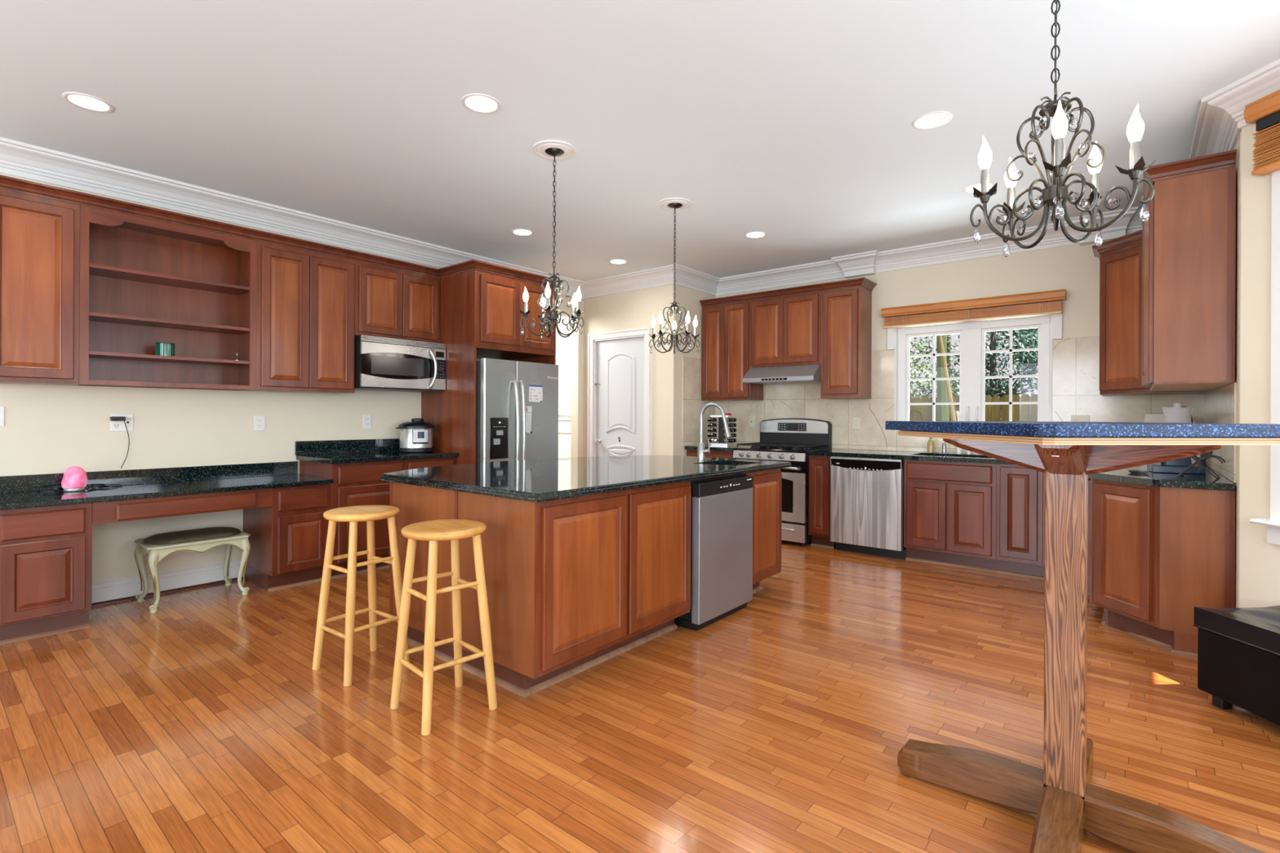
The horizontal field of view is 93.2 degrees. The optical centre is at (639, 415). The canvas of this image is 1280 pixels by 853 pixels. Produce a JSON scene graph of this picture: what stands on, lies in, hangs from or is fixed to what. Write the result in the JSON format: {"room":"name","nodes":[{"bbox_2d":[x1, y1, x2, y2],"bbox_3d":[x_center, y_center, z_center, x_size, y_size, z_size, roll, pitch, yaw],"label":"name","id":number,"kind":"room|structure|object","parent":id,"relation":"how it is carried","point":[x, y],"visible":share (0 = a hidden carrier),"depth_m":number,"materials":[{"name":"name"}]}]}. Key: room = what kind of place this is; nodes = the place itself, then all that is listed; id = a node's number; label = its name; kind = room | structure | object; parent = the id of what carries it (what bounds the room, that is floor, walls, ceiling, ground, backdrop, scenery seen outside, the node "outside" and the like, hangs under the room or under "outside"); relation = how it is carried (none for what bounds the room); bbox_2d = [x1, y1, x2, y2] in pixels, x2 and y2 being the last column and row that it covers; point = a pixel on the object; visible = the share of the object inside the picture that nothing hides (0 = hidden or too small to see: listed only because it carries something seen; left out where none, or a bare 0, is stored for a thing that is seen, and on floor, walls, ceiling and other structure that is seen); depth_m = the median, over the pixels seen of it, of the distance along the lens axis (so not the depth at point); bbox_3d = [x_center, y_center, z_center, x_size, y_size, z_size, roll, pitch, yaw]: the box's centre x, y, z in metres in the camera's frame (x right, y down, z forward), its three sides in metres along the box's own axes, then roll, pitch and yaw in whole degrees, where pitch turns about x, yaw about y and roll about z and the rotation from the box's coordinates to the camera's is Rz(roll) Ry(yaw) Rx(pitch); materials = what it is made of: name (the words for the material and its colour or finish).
{"room":"kitchen","nodes":[
{"label":"kitchen","id":0,"kind":"room"},
{"bbox_2d":[0,173,583,583],"bbox_3d":[-3.368,-0.188,4.155,0.120,2.815,8.550,0,0,39],"label":"wall","id":1,"kind":"structure","parent":0,"point":[48,428],"depth_m":4.22,"materials":[{"name":"beige paint"}]},
{"bbox_2d":[0,189,79,385],"bbox_3d":[-3.583,-0.724,3.536,0.330,1.065,0.416,0,0,39],"label":"upper cabinet","id":2,"kind":"object","parent":1,"relation":"attached to","point":[40,237],"visible":1,"depth_m":3.46,"materials":[{"name":"brown wood"}]},
{"bbox_2d":[110,413,133,431],"bbox_3d":[-3.418,0.043,3.993,0.010,0.114,0.116,0,0,39],"label":"wall outlet","id":3,"kind":"object","parent":1,"relation":"attached to","point":[115,425],"visible":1,"depth_m":4.00,"materials":[{"name":"white plastic"}]},
{"bbox_2d":[0,461,297,493],"bbox_3d":[-3.460,0.407,3.934,0.020,0.101,2.295,0,0,39],"label":"backsplash","id":4,"kind":"structure","parent":1,"relation":"attached to","point":[33,482],"depth_m":4.10,"materials":[{"name":"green stone"}]},
{"bbox_2d":[73,205,257,391],"bbox_3d":[-3.160,-0.722,4.066,0.310,1.065,0.939,0,0,39],"label":"upper cabinet","id":5,"kind":"object","parent":1,"relation":"attached to","point":[144,282],"visible":0.91,"depth_m":4.11,"materials":[{"name":"brown wood"}]},
{"bbox_2d":[155,342,174,356],"bbox_3d":[-3.160,-0.438,4.028,0.101,0.092,0.101,0,0,39],"label":"candle jar","id":6,"kind":"object","parent":5,"relation":"on","point":[162,348],"visible":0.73,"depth_m":3.99,"materials":[{"name":"green glass"}]},
{"bbox_2d":[91,560,243,603],"bbox_3d":[-3.271,1.149,4.174,0.016,0.142,0.930,0,0,39],"label":"baseboard","id":7,"kind":"structure","parent":1,"relation":"attached to","point":[127,587],"depth_m":4.17,"materials":[{"name":"white paint"}]},
{"bbox_2d":[91,576,243,607],"bbox_3d":[-3.257,1.210,4.162,0.020,0.020,0.930,0,0,39],"label":"trim","id":8,"kind":"structure","parent":1,"relation":"attached to","point":[164,592],"depth_m":4.16,"materials":[{"name":"brown wood"}]},
{"bbox_2d":[253,415,264,431],"bbox_3d":[-2.905,0.056,4.619,0.010,0.117,0.074,0,0,39],"label":"wall outlet","id":9,"kind":"object","parent":1,"relation":"attached to","point":[259,420],"visible":1,"depth_m":4.61,"materials":[{"name":"white plastic"}]},
{"bbox_2d":[244,240,355,393],"bbox_3d":[-2.632,-0.720,4.695,0.330,1.065,0.702,0,0,39],"label":"upper cabinet","id":10,"kind":"object","parent":1,"relation":"attached to","point":[306,300],"visible":0.92,"depth_m":4.57,"materials":[{"name":"brown wood"}]},
{"bbox_2d":[294,438,399,455],"bbox_3d":[-2.392,0.260,5.235,0.020,0.114,1.096,0,0,39],"label":"backsplash","id":11,"kind":"structure","parent":1,"relation":"attached to","point":[359,446],"depth_m":5.11,"materials":[{"name":"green stone"}]},
{"bbox_2d":[355,261,439,342],"bbox_3d":[-2.163,-0.952,5.264,0.330,0.597,0.770,0,0,39],"label":"upper cabinet","id":12,"kind":"object","parent":1,"relation":"attached to","point":[390,303],"visible":0.77,"depth_m":5.13,"materials":[{"name":"brown wood"}]},
{"bbox_2d":[354,334,445,391],"bbox_3d":[-2.115,-0.435,5.222,0.458,0.426,0.766,0,0,39],"label":"microwave oven","id":13,"kind":"object","parent":12,"relation":"attached to","point":[380,363],"visible":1,"depth_m":5.06,"materials":[{"name":"silver"}]},
{"bbox_2d":[0,58,1279,298],"bbox_3d":[-0.464,-1.500,2.366,6.631,0.165,9.060,0,0,39],"label":"trim","id":14,"kind":"structure","parent":1,"relation":"attached to","point":[1220,120],"depth_m":4.74,"materials":[{"name":"white paint"}]},
{"bbox_2d":[555,315,571,457],"bbox_3d":[-0.858,-0.176,8.790,1.880,2.815,0.100,0,0,39],"label":"wall","id":15,"kind":"structure","parent":0,"point":[563,345],"depth_m":8.94,"materials":[{"name":"white paint"}]},
{"bbox_2d":[582,284,680,457],"bbox_3d":[-0.126,-0.173,6.947,1.350,2.815,0.120,0,0,39],"label":"wall","id":16,"kind":"structure","parent":0,"point":[633,309],"depth_m":6.63,"materials":[{"name":"beige paint"}]},
{"bbox_2d":[586,326,651,457],"bbox_3d":[-0.226,0.127,6.997,0.945,2.215,0.148,0,0,39],"label":"door","id":17,"kind":"structure","parent":16,"relation":"in","point":[619,362],"depth_m":6.98,"materials":[{"name":"white paint"}]},
{"bbox_2d":[0,540,1279,852],"bbox_3d":[-1.258,1.289,2.967,9.100,0.120,9.400,0,0,39],"label":"floor","id":18,"kind":"structure","parent":0,"point":[204,722],"depth_m":2.38,"materials":[{"name":"brown wood"}]},
{"bbox_2d":[0,502,92,644],"bbox_3d":[-3.470,0.854,3.474,0.587,0.729,0.403,0,0,39],"label":"base cabinet","id":19,"kind":"object","parent":18,"relation":"on","point":[46,553],"visible":0.84,"depth_m":3.30,"materials":[{"name":"brown wood"}]},
{"bbox_2d":[0,461,333,510],"bbox_3d":[-3.223,0.424,3.752,0.619,0.132,2.314,0,0,39],"label":"countertop","id":20,"kind":"structure","parent":19,"relation":"on","point":[18,491],"depth_m":3.96,"materials":[{"name":"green stone"}]},
{"bbox_2d":[61,466,88,491],"bbox_3d":[-3.455,0.383,3.700,0.119,0.149,0.120,0,0,39],"label":"salt lamp","id":21,"kind":"object","parent":20,"relation":"on","point":[74,478],"visible":1,"depth_m":3.67,"materials":[{"name":"pink stone"}]},
{"bbox_2d":[92,488,271,524],"bbox_3d":[-3.020,0.556,3.969,0.520,0.129,0.930,0,0,39],"label":"drawer","id":22,"kind":"object","parent":20,"relation":"attached to","point":[107,512],"visible":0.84,"depth_m":3.75,"materials":[{"name":"brown wood"}]},
{"bbox_2d":[134,526,250,613],"bbox_3d":[-2.993,0.997,4.059,0.396,0.448,0.564,0,0,39],"label":"bench","id":23,"kind":"object","parent":18,"relation":"on","point":[158,547],"visible":1,"depth_m":3.96,"materials":[{"name":"beige paint"}]},
{"bbox_2d":[142,526,240,545],"bbox_3d":[-2.992,0.793,4.059,0.323,0.040,0.528,0,0,39],"label":"cushion","id":24,"kind":"object","parent":23,"relation":"on","point":[209,533],"depth_m":3.97,"materials":[{"name":"brown fabric"}]},
{"bbox_2d":[243,483,331,591],"bbox_3d":[-2.626,0.858,4.503,0.587,0.729,0.395,0,0,39],"label":"base cabinet","id":25,"kind":"object","parent":18,"relation":"on","point":[287,540],"visible":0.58,"depth_m":4.31,"materials":[{"name":"brown wood"}]},
{"bbox_2d":[299,459,404,579],"bbox_3d":[-2.315,0.788,4.882,0.587,0.872,0.584,0,0,39],"label":"base cabinet","id":26,"kind":"object","parent":18,"relation":"on","point":[359,483],"visible":0.3,"depth_m":4.65,"materials":[{"name":"brown wood"}]},
{"bbox_2d":[294,438,459,463],"bbox_3d":[-2.161,0.278,5.045,0.619,0.148,1.096,0,0,39],"label":"countertop","id":27,"kind":"structure","parent":26,"relation":"on","point":[329,451],"depth_m":4.99,"materials":[{"name":"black stone"}]},
{"bbox_2d":[395,417,436,453],"bbox_3d":[-1.987,0.169,5.375,0.307,0.299,0.307,0,0,5],"label":"pressure cooker","id":28,"kind":"object","parent":27,"relation":"on","point":[415,435],"visible":1,"depth_m":5.26,"materials":[{"name":"silver"}]},
{"bbox_2d":[311,505,409,686],"bbox_3d":[-1.364,0.845,2.969,0.342,0.771,0.342,0,0,36],"label":"bar stool","id":29,"kind":"object","parent":18,"relation":"on","point":[368,513],"visible":0.95,"depth_m":2.93,"materials":[{"name":"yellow wood"}]},
{"bbox_2d":[404,457,456,470],"bbox_3d":[-1.977,0.790,5.293,0.587,0.872,0.478,0,0,39],"label":"base cabinet","id":30,"kind":"object","parent":18,"relation":"on","point":[431,462],"visible":0.06,"depth_m":5.08,"materials":[{"name":"brown wood"}]},
{"bbox_2d":[390,519,497,735],"bbox_3d":[-0.826,0.848,2.553,0.342,0.771,0.342,0,0,-45],"label":"bar stool","id":31,"kind":"object","parent":18,"relation":"on","point":[433,531],"visible":1,"depth_m":2.54,"materials":[{"name":"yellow wood"}]},
{"bbox_2d":[421,269,555,464],"bbox_3d":[-1.427,-0.009,5.756,0.849,2.475,0.930,0,0,39],"label":"tall cabinet","id":32,"kind":"object","parent":18,"relation":"on","point":[481,314],"visible":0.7,"depth_m":5.34,"materials":[{"name":"brown wood"}]},
{"bbox_2d":[0,174,563,286],"bbox_3d":[-2.171,-1.284,4.574,0.570,0.066,3.810,0,0,39],"label":"crown molding","id":33,"kind":"structure","parent":32,"relation":"on","point":[6,183],"depth_m":4.21,"materials":[{"name":"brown wood"}]},
{"bbox_2d":[475,358,558,462],"bbox_3d":[-1.344,0.360,5.680,0.939,1.698,0.855,0,0,39],"label":"refrigerator","id":34,"kind":"object","parent":18,"relation":"on","point":[502,386],"visible":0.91,"depth_m":5.33,"materials":[{"name":"grey"}]},
{"bbox_2d":[528,384,542,401],"bbox_3d":[-0.953,-0.205,5.533,0.003,0.152,0.160,0,0,39],"label":"calendar","id":35,"kind":"object","parent":34,"relation":"attached to","point":[535,392],"visible":1,"depth_m":5.53,"materials":[{"name":"white paper"}]},
{"bbox_2d":[389,480,690,697],"bbox_3d":[-0.538,0.795,3.393,1.220,0.874,1.166,0,0,39],"label":"base cabinet","id":36,"kind":"object","parent":18,"relation":"on","point":[575,584],"visible":0.67,"depth_m":2.87,"materials":[{"name":"brown wood"}]},
{"bbox_2d":[380,455,791,502],"bbox_3d":[-0.267,0.413,3.907,1.550,0.182,2.384,0,0,39],"label":"countertop","id":37,"kind":"structure","parent":36,"relation":"on","point":[538,480],"depth_m":3.38,"materials":[{"name":"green stone"}]},
{"bbox_2d":[697,402,731,462],"bbox_3d":[0.521,0.115,4.251,0.256,0.421,0.060,0,0,29],"label":"gooseneck faucet","id":38,"kind":"object","parent":37,"relation":"on","point":[701,451],"visible":1,"depth_m":4.27,"materials":[{"name":"silver metal"}]},
{"bbox_2d":[686,449,733,458],"bbox_3d":[0.928,0.803,6.673,0.614,0.872,0.600,0,0,39],"label":"base cabinet","id":39,"kind":"object","parent":18,"relation":"on","point":[713,454],"visible":0.07,"depth_m":6.40,"materials":[{"name":"brown wood"}]},
{"bbox_2d":[684,444,751,451],"bbox_3d":[0.923,0.348,6.664,0.610,0.036,0.626,0,0,39],"label":"countertop","id":40,"kind":"structure","parent":39,"relation":"on","point":[687,447],"depth_m":6.45,"materials":[{"name":"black stone"}]},
{"bbox_2d":[710,412,733,447],"bbox_3d":[0.888,0.141,6.553,0.196,0.376,0.196,0,0,27],"label":"spice rack","id":41,"kind":"object","parent":40,"relation":"on","point":[725,444],"visible":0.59,"depth_m":6.51,"materials":[{"name":"silver metal"}]},
{"bbox_2d":[674,473,752,631],"bbox_3d":[0.298,0.805,3.878,0.616,0.862,0.634,0,0,39],"label":"dishwasher","id":42,"kind":"object","parent":18,"relation":"on","point":[722,507],"visible":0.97,"depth_m":3.62,"materials":[{"name":"silver metal"}]},
{"bbox_2d":[746,468,782,593],"bbox_3d":[0.398,0.800,4.529,1.215,0.874,0.489,0,0,39],"label":"base cabinet","id":43,"kind":"object","parent":18,"relation":"on","point":[766,487],"visible":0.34,"depth_m":4.16,"materials":[{"name":"brown wood"}]},
{"bbox_2d":[733,417,831,546],"bbox_3d":[1.437,0.632,6.182,0.788,1.220,0.726,0,0,39],"label":"gas range","id":44,"kind":"object","parent":18,"relation":"on","point":[785,439],"visible":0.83,"depth_m":5.94,"materials":[{"name":"silver"}]},
{"bbox_2d":[733,445,828,453],"bbox_3d":[1.453,0.341,6.201,0.788,0.022,0.608,0,0,39],"label":"cooktop","id":45,"kind":"object","parent":44,"relation":"in","point":[753,449],"depth_m":6.07,"materials":[{"name":"black"}]},
{"bbox_2d":[808,455,835,548],"bbox_3d":[1.867,0.808,5.903,0.226,0.872,0.600,0,0,39],"label":"base cabinet","id":46,"kind":"object","parent":18,"relation":"on","point":[819,466],"visible":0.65,"depth_m":5.68,"materials":[{"name":"brown wood"}]},
{"bbox_2d":[830,456,906,559],"bbox_3d":[2.188,0.810,5.608,0.636,0.871,0.608,0,0,39],"label":"dishwasher","id":47,"kind":"object","parent":18,"relation":"on","point":[867,494],"visible":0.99,"depth_m":5.37,"materials":[{"name":"silver"}]},
{"bbox_2d":[903,459,997,573],"bbox_3d":[2.717,0.812,5.205,0.693,0.872,0.600,0,0,39],"label":"base cabinet","id":48,"kind":"object","parent":18,"relation":"on","point":[949,508],"visible":0.84,"depth_m":4.97,"materials":[{"name":"brown wood"}]},
{"bbox_2d":[806,448,1235,491],"bbox_3d":[2.472,0.456,4.614,2.791,0.236,1.829,0,0,39],"label":"countertop","id":49,"kind":"structure","parent":48,"relation":"on","point":[1205,482],"depth_m":3.63,"materials":[{"name":"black stone"}]},
{"bbox_2d":[1143,413,1200,464],"bbox_3d":[3.907,0.164,4.467,0.335,0.360,0.156,0,0,39],"label":"bread box","id":50,"kind":"object","parent":49,"relation":"on","point":[1148,418],"visible":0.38,"depth_m":4.42,"materials":[{"name":"beige plastic"}]},
{"bbox_2d":[1146,457,1205,474],"bbox_3d":[3.234,0.131,3.654,0.240,0.420,0.186,0,0,31],"label":"food chopper","id":51,"kind":"object","parent":49,"relation":"on","point":[1173,466],"visible":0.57,"depth_m":3.60,"materials":[{"name":"plastic"}]},
{"bbox_2d":[1146,463,1205,474],"bbox_3d":[3.235,0.320,3.656,0.240,0.042,0.180,0,0,31],"label":"tray","id":52,"kind":"object","parent":51,"relation":"on","point":[1154,468],"depth_m":3.60,"materials":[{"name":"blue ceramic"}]},
{"bbox_2d":[1175,451,1225,479],"bbox_3d":[3.111,0.239,3.359,0.106,0.202,0.196,0,0,-41],"label":"wire rack","id":53,"kind":"object","parent":49,"relation":"on","point":[1198,460],"visible":0.76,"depth_m":3.34,"materials":[{"name":"black"}]},
{"bbox_2d":[995,463,1044,579],"bbox_3d":[3.104,0.813,4.888,0.306,0.872,0.600,0,0,39],"label":"base cabinet","id":54,"kind":"object","parent":18,"relation":"on","point":[1020,489],"visible":0.72,"depth_m":4.66,"materials":[{"name":"brown wood"}]},
{"bbox_2d":[1042,472,1044,579],"bbox_3d":[3.580,0.816,4.497,0.924,0.872,0.600,0,0,39],"label":"base cabinet","id":55,"kind":"object","parent":18,"relation":"on","point":[1043,513],"visible":0.12,"depth_m":4.57,"materials":[{"name":"brown wood"}]},
{"bbox_2d":[885,421,1279,852],"bbox_3d":[1.288,0.630,1.830,0.771,1.222,0.771,0,0,-6],"label":"pub table","id":56,"kind":"object","parent":18,"relation":"on","point":[1064,800],"visible":1,"depth_m":1.77,"materials":[{"name":"brown wood"}]},
{"bbox_2d":[1087,478,1107,625],"bbox_3d":[3.229,0.814,3.825,0.615,0.872,0.884,0,0,39],"label":"base cabinet","id":57,"kind":"object","parent":18,"relation":"on","point":[1104,620],"visible":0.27,"depth_m":3.68,"materials":[{"name":"brown wood"}]},
{"bbox_2d":[1091,478,1235,657],"bbox_3d":[2.857,0.812,3.345,0.591,0.872,0.329,0,0,39],"label":"base cabinet","id":58,"kind":"object","parent":18,"relation":"on","point":[1159,553],"visible":0.83,"depth_m":3.22,"materials":[{"name":"brown wood"}]},
{"bbox_2d":[1192,605,1279,725],"bbox_3d":[2.692,1.042,2.213,0.448,0.412,0.935,0,0,-5],"label":"storage ottoman","id":59,"kind":"object","parent":18,"relation":"on","point":[1238,649],"visible":1,"depth_m":2.49,"materials":[{"name":"black leather"}]},
{"bbox_2d":[0,0,1279,281],"bbox_3d":[-1.244,-1.646,2.967,9.100,0.120,9.400,0,0,39],"label":"ceiling","id":60,"kind":"structure","parent":0,"point":[788,121],"depth_m":3.07,"materials":[{"name":"white paint"}]},
{"bbox_2d":[62,92,114,112],"bbox_3d":[-2.800,-1.590,3.074,0.196,0.006,0.196,0,0,39],"label":"recessed light","id":61,"kind":"object","parent":60,"relation":"in","point":[82,100],"visible":1,"depth_m":3.07,"materials":[{"name":"white paint"}]},
{"bbox_2d":[461,93,501,114],"bbox_3d":[-0.805,-1.581,3.068,0.196,0.006,0.196,0,0,39],"label":"recessed light","id":62,"kind":"object","parent":60,"relation":"in","point":[475,102],"visible":1,"depth_m":3.06,"materials":[{"name":"white"}]},
{"bbox_2d":[511,228,533,235],"bbox_3d":[-1.015,-1.582,5.218,0.196,0.006,0.196,0,0,39],"label":"recessed light","id":63,"kind":"object","parent":60,"relation":"in","point":[520,232],"visible":1,"depth_m":5.21,"materials":[{"name":"white"}]},
{"bbox_2d":[532,139,576,159],"bbox_3d":[-0.508,-1.576,3.597,0.260,0.012,0.260,0,0,39],"label":"ceiling medallion","id":64,"kind":"object","parent":60,"relation":"attached to","point":[539,148],"visible":0.91,"depth_m":3.56,"materials":[{"name":"white paint"}]},
{"bbox_2d":[519,147,585,339],"bbox_3d":[-0.502,-1.027,3.610,0.388,1.106,0.372,0,0,39],"label":"chandelier","id":65,"kind":"object","parent":64,"relation":"hanging from","point":[555,152],"visible":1,"depth_m":3.58,"materials":[{"name":"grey metal"}]},
{"bbox_2d":[657,197,692,210],"bbox_3d":[0.260,-1.573,4.501,0.260,0.012,0.260,0,0,39],"label":"ceiling medallion","id":66,"kind":"object","parent":60,"relation":"attached to","point":[686,203],"visible":0.92,"depth_m":4.46,"materials":[{"name":"white paint"}]},
{"bbox_2d":[648,202,699,355],"bbox_3d":[0.257,-1.024,4.516,0.388,1.106,0.372,0,0,2],"label":"chandelier","id":67,"kind":"object","parent":66,"relation":"hanging from","point":[674,335],"visible":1,"depth_m":4.49,"materials":[{"name":"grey metal"}]},
{"bbox_2d":[744,231,767,238],"bbox_3d":[1.004,-1.572,5.255,0.196,0.006,0.196,0,0,39],"label":"recessed light","id":68,"kind":"object","parent":60,"relation":"in","point":[755,234],"visible":1,"depth_m":5.25,"materials":[{"name":"white"}]},
{"bbox_2d":[911,111,953,129],"bbox_3d":[1.555,-1.570,3.219,0.196,0.006,0.196,0,0,39],"label":"recessed light","id":69,"kind":"object","parent":60,"relation":"in","point":[932,120],"visible":1,"depth_m":3.21,"materials":[{"name":"white"}]},
{"bbox_2d":[962,182,995,193],"bbox_3d":[2.331,-1.566,4.160,0.196,0.006,0.196,0,0,39],"label":"recessed light","id":70,"kind":"object","parent":60,"relation":"in","point":[968,189],"visible":0.66,"depth_m":4.15,"materials":[{"name":"white"}]},
{"bbox_3d":[1.087,-1.569,1.579,0.260,0.012,0.260,0,0,39],"label":"ceiling medallion","id":71,"kind":"object","parent":60,"relation":"attached to","visible":0},
{"bbox_2d":[969,0,1155,257],"bbox_3d":[1.078,-1.015,1.566,0.395,1.106,0.380,0,0,31],"label":"chandelier","id":72,"kind":"object","parent":71,"relation":"hanging from","point":[1054,197],"visible":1,"depth_m":1.56,"materials":[{"name":"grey metal"}]},
{"bbox_2d":[680,285,715,456],"bbox_3d":[0.651,-0.170,6.924,0.120,2.815,0.830,0,0,39],"label":"wall","id":73,"kind":"structure","parent":0,"point":[690,298],"depth_m":6.71,"materials":[{"name":"beige paint"}]},
{"bbox_2d":[681,355,715,445],"bbox_3d":[0.674,-0.163,6.848,0.012,0.978,0.662,0,0,39],"label":"tile backsplash","id":74,"kind":"structure","parent":73,"relation":"attached to","point":[693,404],"depth_m":6.75,"materials":[{"name":"tile"}]},
{"bbox_2d":[715,242,1204,463],"bbox_3d":[2.606,-0.160,5.792,4.340,2.815,0.140,0,0,39],"label":"wall","id":75,"kind":"structure","parent":0,"point":[1074,268],"depth_m":5.27,"materials":[{"name":"beige paint"}]},
{"bbox_2d":[702,300,763,400],"bbox_3d":[1.030,-0.705,6.777,0.620,1.060,0.320,0,0,39],"label":"upper cabinet","id":76,"kind":"object","parent":75,"relation":"attached to","point":[726,328],"visible":0.93,"depth_m":6.64,"materials":[{"name":"brown wood"}]},
{"bbox_2d":[750,291,821,368],"bbox_3d":[1.573,-0.874,6.332,0.782,0.717,0.320,0,0,39],"label":"upper cabinet","id":77,"kind":"object","parent":75,"relation":"attached to","point":[785,331],"visible":0.8,"depth_m":6.19,"materials":[{"name":"brown wood"}]},
{"bbox_2d":[742,364,821,384],"bbox_3d":[1.522,-0.428,6.269,0.776,0.169,0.469,0,0,39],"label":"range hood","id":78,"kind":"object","parent":77,"relation":"attached to","point":[800,374],"visible":0.88,"depth_m":6.12,"materials":[{"name":"silver metal"}]},
{"bbox_2d":[820,285,871,399],"bbox_3d":[2.027,-0.701,5.959,0.392,1.060,0.320,0,0,39],"label":"upper cabinet","id":79,"kind":"object","parent":75,"relation":"attached to","point":[846,313],"visible":1,"depth_m":5.83,"materials":[{"name":"brown wood"}]},
{"bbox_2d":[699,277,876,306],"bbox_3d":[1.497,-1.267,6.377,1.846,0.066,0.350,0,0,39],"label":"crown molding","id":80,"kind":"structure","parent":79,"relation":"on","point":[864,282],"depth_m":6.13,"materials":[{"name":"brown wood"}]},
{"bbox_2d":[831,249,876,278],"bbox_3d":[2.138,-1.480,5.947,0.441,0.180,0.222,0,0,39],"label":"trim","id":81,"kind":"structure","parent":75,"relation":"attached to","point":[858,264],"depth_m":5.93,"materials":[{"name":"white paint"}]},
{"bbox_2d":[715,336,1204,462],"bbox_3d":[2.513,-0.152,5.772,4.220,0.974,0.008,0,0,39],"label":"tile backsplash","id":82,"kind":"structure","parent":75,"relation":"attached to","point":[1075,361],"depth_m":5.84,"materials":[{"name":"tile"}]},
{"bbox_2d":[887,313,1062,431],"bbox_3d":[2.966,-0.386,5.457,1.390,1.070,0.122,0,0,39],"label":"window","id":83,"kind":"structure","parent":75,"relation":"in","point":[972,377],"depth_m":5.43,"materials":[{"name":"white paint"}]},
{"bbox_2d":[880,288,1066,404],"bbox_3d":[2.902,-0.567,5.389,1.455,0.930,0.066,0,0,39],"label":"blind","id":84,"kind":"object","parent":83,"relation":"attached to","point":[1049,308],"visible":1,"depth_m":5.30,"materials":[{"name":"brown wood"}]},
{"bbox_2d":[1069,206,1137,245],"bbox_3d":[3.615,-1.473,4.735,0.441,0.180,0.222,0,0,39],"label":"trim","id":85,"kind":"structure","parent":75,"relation":"attached to","point":[1117,229],"depth_m":4.70,"materials":[{"name":"white paint"}]},
{"bbox_2d":[1092,229,1211,395],"bbox_3d":[3.690,-0.726,4.401,0.645,1.126,0.618,0,0,39],"label":"upper cabinet","id":86,"kind":"object","parent":75,"relation":"attached to","point":[1120,268],"visible":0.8,"depth_m":4.38,"materials":[{"name":"brown wood"}]},
{"bbox_2d":[1204,128,1241,608],"bbox_3d":[3.597,-0.156,3.672,0.120,2.815,1.880,0,0,39],"label":"wall","id":87,"kind":"structure","parent":0,"point":[1238,144],"depth_m":3.02,"materials":[{"name":"beige paint"}]},
{"bbox_2d":[1142,149,1236,391],"bbox_3d":[3.225,-0.748,3.607,0.359,1.156,1.256,0,0,39],"label":"upper cabinet","id":88,"kind":"object","parent":87,"relation":"attached to","point":[1188,233],"visible":0.95,"depth_m":3.15,"materials":[{"name":"brown wood"}]},
{"bbox_2d":[1203,382,1236,482],"bbox_3d":[3.571,0.087,3.744,0.008,0.506,1.781,0,0,39],"label":"tile backsplash","id":89,"kind":"structure","parent":87,"relation":"attached to","point":[1220,404],"depth_m":3.44,"materials":[{"name":"tile"}]},
{"bbox_2d":[1239,124,1279,608],"bbox_3d":[3.065,-0.158,2.206,0.140,2.815,1.500,0,0,-6],"label":"wall","id":90,"kind":"structure","parent":0,"point":[1259,559],"depth_m":2.88,"materials":[{"name":"beige paint"}]},
{"bbox_2d":[1244,89,1279,176],"bbox_3d":[2.942,-1.291,2.198,0.074,0.336,1.310,0,0,-6],"label":"blind","id":91,"kind":"object","parent":90,"relation":"attached to","point":[1264,112],"visible":1,"depth_m":2.77,"materials":[{"name":"brown wood"}]},
{"bbox_2d":[1249,169,1279,545],"bbox_3d":[3.006,-0.431,2.200,0.182,2.040,1.280,0,0,-6],"label":"window","id":92,"kind":"structure","parent":90,"relation":"in","point":[1273,524],"depth_m":2.78,"materials":[{"name":"white paint"}]},
{"label":"outside","id":93,"kind":"structure","parent":0,"visible":0},
{"bbox_3d":[7.625,1.670,17.183,22.000,0.200,23.750,0,0,39],"label":"ground","id":94,"kind":"structure","parent":93,"visible":0},
{"bbox_2d":[936,334,949,421],"bbox_3d":[4.161,-0.944,8.251,0.178,5.005,0.262,0,0,-28],"label":"leaning tree","id":95,"kind":"object","parent":94,"relation":"on","point":[942,410],"visible":0.12,"depth_m":8.21,"materials":[{"name":"plant"}]},
{"bbox_2d":[937,335,956,421],"bbox_3d":[4.044,-0.944,8.069,0.752,5.007,0.080,0,0,39],"label":"leaning tree","id":96,"kind":"object","parent":94,"relation":"on","point":[953,416],"visible":0.26,"depth_m":8.02,"materials":[{"name":"beige plant"}]},
{"bbox_2d":[909,333,999,398],"bbox_3d":[6.234,-0.264,12.567,2.927,4.612,3.218,0,0,-4],"label":"bush","id":97,"kind":"object","parent":94,"relation":"on","point":[914,366],"visible":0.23,"depth_m":12.39,"materials":[{"name":"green plant"}]},
{"bbox_2d":[910,333,1013,393],"bbox_3d":[7.457,-2.632,14.052,3.501,8.410,2.734,0,0,39],"label":"bare tree","id":98,"kind":"object","parent":94,"relation":"on","point":[948,336],"visible":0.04,"depth_m":14.12,"materials":[{"name":"grey plant"}]},
{"bbox_2d":[909,394,1037,421],"bbox_3d":[4.986,0.587,11.754,10.800,1.942,0.122,0,0,39],"label":"wooden fence","id":99,"kind":"object","parent":94,"relation":"on","point":[1000,412],"visible":0.09,"depth_m":10.71,"materials":[{"name":"brown wood"}]},
{"bbox_2d":[917,330,1037,418],"bbox_3d":[6.960,-1.444,12.320,2.967,6.027,2.543,0,0,36],"label":"evergreen tree","id":100,"kind":"object","parent":94,"relation":"on","point":[993,337],"visible":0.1,"depth_m":12.19,"materials":[{"name":"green plant"}]},
{"bbox_2d":[951,328,1037,419],"bbox_3d":[7.511,-1.653,11.374,3.343,6.450,2.914,0,0,16],"label":"evergreen tree","id":101,"kind":"object","parent":94,"relation":"on","point":[1031,360],"visible":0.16,"depth_m":11.21,"materials":[{"name":"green plant"}]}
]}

